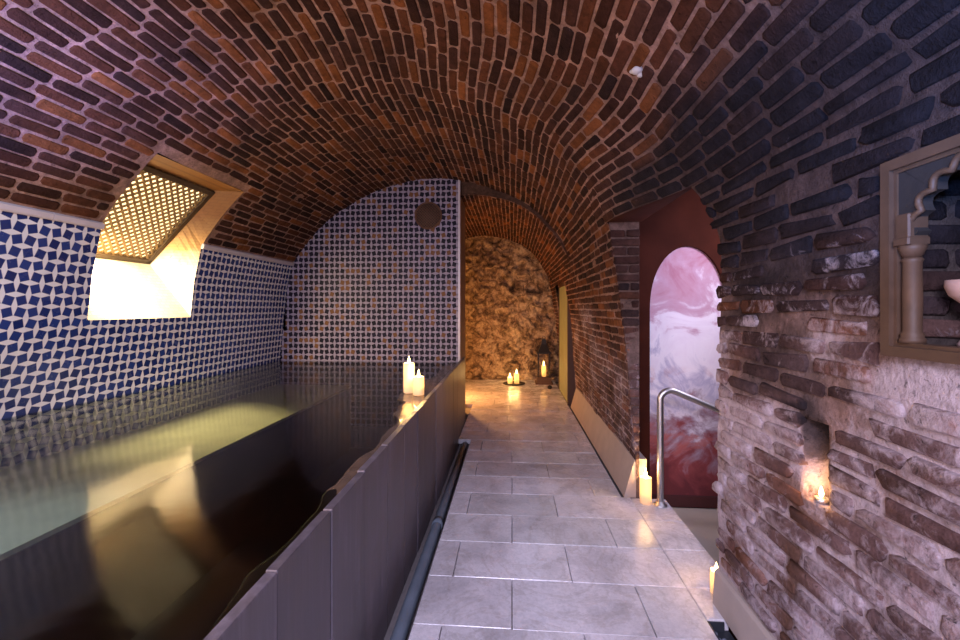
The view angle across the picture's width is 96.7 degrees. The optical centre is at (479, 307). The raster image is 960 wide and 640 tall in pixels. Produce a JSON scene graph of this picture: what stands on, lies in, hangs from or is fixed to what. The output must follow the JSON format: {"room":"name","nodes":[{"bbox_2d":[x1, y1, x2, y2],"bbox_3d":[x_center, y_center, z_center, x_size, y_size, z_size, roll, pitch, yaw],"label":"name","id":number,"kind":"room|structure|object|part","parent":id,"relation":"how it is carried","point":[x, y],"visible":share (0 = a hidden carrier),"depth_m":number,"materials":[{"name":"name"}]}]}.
{"room":"spa","nodes":[
{"label":"spa","id":0,"kind":"room"},
{"bbox_2d":[0,211,291,469],"bbox_3d":[-3.004,0.490,2.281,0.333,2.220,7.300,0,0,4],"label":"wall","id":1,"kind":"structure","parent":0,"point":[68,380],"depth_m":3.31,"materials":[{"name":"blue tile"}]},
{"bbox_2d":[0,201,104,229],"bbox_3d":[-2.950,-0.600,0.881,0.065,0.050,4.516,0,0,4],"label":"trim","id":2,"kind":"structure","parent":1,"relation":"attached to","point":[4,206],"depth_m":2.76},
{"bbox_2d":[87,154,243,319],"bbox_3d":[-2.761,-0.522,3.642,0.901,1.225,1.020,0,0,4],"label":"window","id":3,"kind":"structure","parent":1,"relation":"in","point":[128,281],"depth_m":3.75,"materials":[{"name":"brown wood"}]},
{"bbox_3d":[-2.889,-0.802,3.616,0.650,0.665,0.820,0,0,4],"label":"pane","id":4,"kind":"part","parent":3,"relation":"part of","materials":[{"name":"beige"}]},
{"bbox_3d":[-2.844,-0.759,3.613,0.675,0.690,0.820,0,0,4],"label":"frame","id":5,"kind":"part","parent":3,"relation":"part of","materials":[{"name":"brown wood"}]},
{"bbox_2d":[0,384,351,560],"bbox_3d":[-2.651,1.062,2.229,1.280,0.025,7.250,0,0,4],"label":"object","id":6,"kind":"structure","parent":1,"relation":"attached to","point":[40,498],"depth_m":2.90,"materials":[{"name":"green liquid"}]},
{"bbox_2d":[201,244,293,265],"bbox_3d":[-2.641,-0.600,4.999,0.065,0.050,1.716,0,0,4],"label":"trim","id":7,"kind":"structure","parent":1,"relation":"attached to","point":[203,246],"depth_m":4.77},
{"bbox_2d":[0,388,373,639],"bbox_3d":[-1.888,1.345,2.172,2.810,1.210,7.250,0,0,4],"label":"floor","id":8,"kind":"structure","parent":0,"point":[164,561],"depth_m":2.75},
{"bbox_2d":[214,360,440,375],"bbox_3d":[-1.822,0.720,2.166,2.653,0.001,7.248,0,0,4],"label":"pool water","id":9,"kind":"object","parent":8,"relation":"in","point":[281,363],"visible":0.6,"depth_m":5.54,"materials":[{"name":"liquid"}]},
{"bbox_2d":[204,362,457,637],"bbox_3d":[-0.649,0.818,2.079,0.295,0.225,7.250,0,0,4],"label":"ledge","id":10,"kind":"object","parent":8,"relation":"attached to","point":[406,403],"visible":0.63,"depth_m":1.82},
{"bbox_2d":[403,357,413,393],"bbox_3d":[-0.598,0.557,3.595,0.092,0.310,0.091,0,0,4],"label":"candle","id":11,"kind":"object","parent":10,"relation":"on","point":[408,367],"visible":0.97,"depth_m":3.56,"materials":[{"name":"white wax"}]},
{"bbox_2d":[413,369,423,395],"bbox_3d":[-0.504,0.607,3.507,0.092,0.210,0.091,0,0,4],"label":"candle","id":12,"kind":"object","parent":10,"relation":"on","point":[418,381],"visible":1,"depth_m":3.47,"materials":[{"name":"white wax"}]},
{"bbox_2d":[203,357,464,639],"bbox_3d":[-0.478,1.125,2.067,0.038,0.950,7.246,0,0,4],"label":"wall","id":13,"kind":"structure","parent":0,"point":[344,576],"depth_m":1.80,"materials":[{"name":"tile"}]},
{"bbox_2d":[280,178,457,426],"bbox_3d":[-1.529,-0.097,5.780,2.533,3.395,0.001,0,0,4],"label":"wall","id":14,"kind":"structure","parent":0,"point":[371,283],"depth_m":5.77,"materials":[{"name":"tile"}]},
{"bbox_2d":[415,202,441,229],"bbox_3d":[-0.691,-1.235,5.707,0.370,0.370,0.014,0,0,4],"label":"air vent","id":15,"kind":"object","parent":14,"relation":"in","point":[428,215],"visible":1,"depth_m":5.70,"materials":[{"name":"brown metal"}]},
{"bbox_2d":[461,198,464,358],"bbox_3d":[-1.541,-0.025,6.132,2.610,3.250,0.600,0,0,4],"label":"wall","id":16,"kind":"structure","parent":0,"point":[462,203],"depth_m":5.97,"materials":[{"name":"paint"}]},
{"bbox_2d":[458,180,460,361],"bbox_3d":[-0.276,-0.050,5.706,0.027,3.300,0.062,0,0,4],"label":"trim","id":17,"kind":"structure","parent":16,"relation":"attached to","point":[459,181],"depth_m":5.67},
{"bbox_2d":[0,0,959,278],"bbox_3d":[-0.719,-1.185,3.809,4.025,1.180,10.690,0,0,4],"label":"ceiling","id":18,"kind":"structure","parent":0,"point":[309,109],"depth_m":2.64,"materials":[{"name":"brick"}]},
{"bbox_2d":[629,66,642,77],"bbox_3d":[0.756,-1.132,2.043,0.071,0.040,0.065,0,0,4],"label":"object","id":19,"kind":"structure","parent":18,"relation":"attached to","point":[636,70],"depth_m":2.03,"materials":[{"name":"white"}]},
{"bbox_2d":[465,235,558,382],"bbox_3d":[0.568,-0.050,8.925,2.401,3.200,0.216,0,0,5],"label":"wall","id":20,"kind":"structure","parent":0,"point":[509,309],"depth_m":8.94,"materials":[{"name":"stone"}]},
{"bbox_2d":[384,379,728,639],"bbox_3d":[0.231,1.649,3.745,2.500,0.302,10.703,0,0,4],"label":"floor","id":21,"kind":"structure","parent":0,"point":[538,540],"depth_m":2.63,"materials":[{"name":"tile"}]},
{"bbox_2d":[390,441,467,639],"bbox_3d":[-0.411,1.558,1.670,0.079,0.079,6.430,0,0,4],"label":"drain pipe","id":22,"kind":"object","parent":21,"relation":"on","point":[401,628],"visible":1,"depth_m":2.59,"materials":[{"name":"grey metal"}]},
{"bbox_2d":[503,381,524,385],"bbox_3d":[0.671,1.488,8.423,0.440,0.020,0.440,0,0,4],"label":"plate","id":23,"kind":"object","parent":21,"relation":"on","point":[520,382],"visible":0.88,"depth_m":8.36,"materials":[{"name":"black metal"}]},
{"bbox_2d":[507,374,512,383],"bbox_3d":[0.591,1.381,8.419,0.100,0.208,0.099,0,0,4],"label":"candle","id":24,"kind":"object","parent":23,"relation":"on","point":[509,378],"visible":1,"depth_m":8.38,"materials":[{"name":"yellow wax"}]},
{"bbox_2d":[514,369,518,383],"bbox_3d":[0.722,1.347,8.430,0.100,0.278,0.099,0,0,4],"label":"candle","id":25,"kind":"object","parent":23,"relation":"on","point":[516,375],"visible":1,"depth_m":8.39,"materials":[{"name":"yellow wax"}]},
{"bbox_2d":[535,336,552,384],"bbox_3d":[1.267,1.027,8.479,0.340,0.945,0.300,0,0,4],"label":"lantern","id":26,"kind":"object","parent":21,"relation":"on","point":[543,349],"visible":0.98,"depth_m":8.38,"materials":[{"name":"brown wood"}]},
{"bbox_2d":[542,362,545,376],"bbox_3d":[1.267,1.203,8.479,0.090,0.310,0.089,0,0,4],"label":"candle","id":27,"kind":"object","parent":26,"relation":"on","point":[543,365],"visible":1,"depth_m":8.44,"materials":[{"name":"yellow wax"}]},
{"bbox_2d":[640,468,651,504],"bbox_3d":[1.274,1.363,3.284,0.086,0.272,0.085,0,0,4],"label":"candle","id":28,"kind":"object","parent":21,"relation":"on","point":[645,480],"visible":1,"depth_m":3.25,"materials":[{"name":"white wax"}]},
{"bbox_2d":[653,387,718,507],"bbox_3d":[1.816,1.051,3.213,0.992,0.898,0.100,0,0,4],"label":"handrail","id":29,"kind":"object","parent":21,"relation":"on","point":[659,502],"visible":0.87,"depth_m":3.23,"materials":[{"name":"metal"}]},
{"bbox_2d":[710,562,717,593],"bbox_3d":[1.244,1.418,2.248,0.060,0.162,0.060,0,0,4],"label":"candle","id":30,"kind":"object","parent":21,"relation":"on","point":[712,569],"visible":0.4,"depth_m":2.24,"materials":[{"name":"white wax"}]},
{"bbox_2d":[707,621,734,639],"bbox_3d":[1.133,1.530,1.906,0.102,0.049,0.290,0,0,4],"label":"floor drain","id":31,"kind":"object","parent":21,"relation":"on","point":[718,628],"visible":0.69,"depth_m":2.04,"materials":[{"name":"metal"}]},
{"bbox_2d":[549,222,639,497],"bbox_3d":[1.329,0.407,6.156,0.276,2.185,5.624,0,0,4],"label":"wall","id":32,"kind":"structure","parent":0,"point":[603,304],"depth_m":3.88,"materials":[{"name":"brick"}]},
{"bbox_2d":[558,282,575,405],"bbox_3d":[1.464,0.525,7.256,0.125,1.950,1.410,0,0,4],"label":"door","id":33,"kind":"structure","parent":32,"relation":"in","point":[567,386],"depth_m":6.98,"materials":[{"name":"beige wood"}]},
{"bbox_2d":[571,388,646,497],"bbox_3d":[1.344,1.347,4.918,0.175,0.305,3.090,0,0,4],"label":"baseboard","id":34,"kind":"structure","parent":32,"relation":"attached to","point":[617,459],"depth_m":4.02,"materials":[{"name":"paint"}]},
{"bbox_2d":[628,189,721,495],"bbox_3d":[2.106,0.275,3.748,1.660,3.050,0.070,0,0,4],"label":"wall","id":35,"kind":"structure","parent":0,"point":[684,329],"depth_m":3.76,"materials":[{"name":"paint"}]},
{"bbox_2d":[652,494,717,507],"bbox_3d":[1.821,1.700,3.757,0.650,0.100,0.015,0,0,4],"label":"baseboard","id":36,"kind":"structure","parent":35,"relation":"attached to","point":[694,501],"depth_m":3.75,"materials":[{"name":"red paint"}]},
{"bbox_2d":[672,508,718,565],"bbox_3d":[2.149,1.785,2.922,1.450,0.070,1.650,0,0,4],"label":"floor","id":37,"kind":"structure","parent":0,"point":[703,523],"depth_m":3.44,"materials":[{"name":"beige stone"}]},
{"bbox_2d":[692,7,959,639],"bbox_3d":[1.104,0.409,0.346,0.170,2.182,4.055,0,0,4],"label":"wall","id":38,"kind":"structure","parent":0,"point":[809,400],"depth_m":1.40,"materials":[{"name":"brick"}]},
{"bbox_2d":[607,178,705,222],"bbox_3d":[1.100,-0.960,2.796,0.283,0.579,1.160,0,0,4],"label":"arch","id":39,"kind":"structure","parent":38,"relation":"in","point":[640,214],"depth_m":2.98,"materials":[{"name":"paint"}]},
{"bbox_2d":[713,568,776,639],"bbox_3d":[1.081,1.411,0.247,0.082,0.178,3.855,0,0,4],"label":"baseboard","id":40,"kind":"structure","parent":38,"relation":"attached to","point":[740,617],"depth_m":1.96,"materials":[{"name":"paint"}]},
{"bbox_2d":[814,486,828,503],"bbox_3d":[1.204,0.655,1.506,0.040,0.054,0.040,0,0,4],"label":"tealight","id":41,"kind":"object","parent":38,"relation":"in","point":[820,498],"visible":1,"depth_m":1.50,"materials":[{"name":"wax"}]},
{"bbox_2d":[814,495,828,503],"bbox_3d":[1.204,0.675,1.506,0.040,0.014,0.040,0,0,4],"label":"cup","id":42,"kind":"object","parent":41,"relation":"attached to","point":[822,499],"depth_m":1.50,"materials":[{"name":"glass"}]},
{"bbox_2d":[880,133,959,364],"bbox_3d":[1.290,-0.137,0.921,0.365,0.537,0.540,0,0,4],"label":"wall niche","id":43,"kind":"object","parent":38,"relation":"attached to","point":[920,188],"visible":1,"depth_m":1.16,"materials":[{"name":"stone"}]},
{"bbox_3d":[1.123,-0.302,0.934,0.016,0.151,0.402,0,0,4],"label":"arch moulding","id":44,"kind":"part","parent":43,"relation":"part of","materials":[{"name":"stone"}]},
{"bbox_2d":[944,279,959,345],"bbox_3d":[1.274,0.014,1.073,0.148,0.172,0.148,0,0,4],"label":"goblet","id":45,"kind":"object","parent":43,"relation":"in","point":[952,287],"visible":0.96,"depth_m":1.09,"materials":[{"name":"ceramic"}]},
{"bbox_2d":[944,279,959,302],"bbox_3d":[1.274,-0.036,1.073,0.148,0.072,0.148,0,0,4],"label":"bowl","id":46,"kind":"object","parent":45,"relation":"on","point":[952,287],"depth_m":1.09,"materials":[{"name":"pink ceramic"}]}
]}

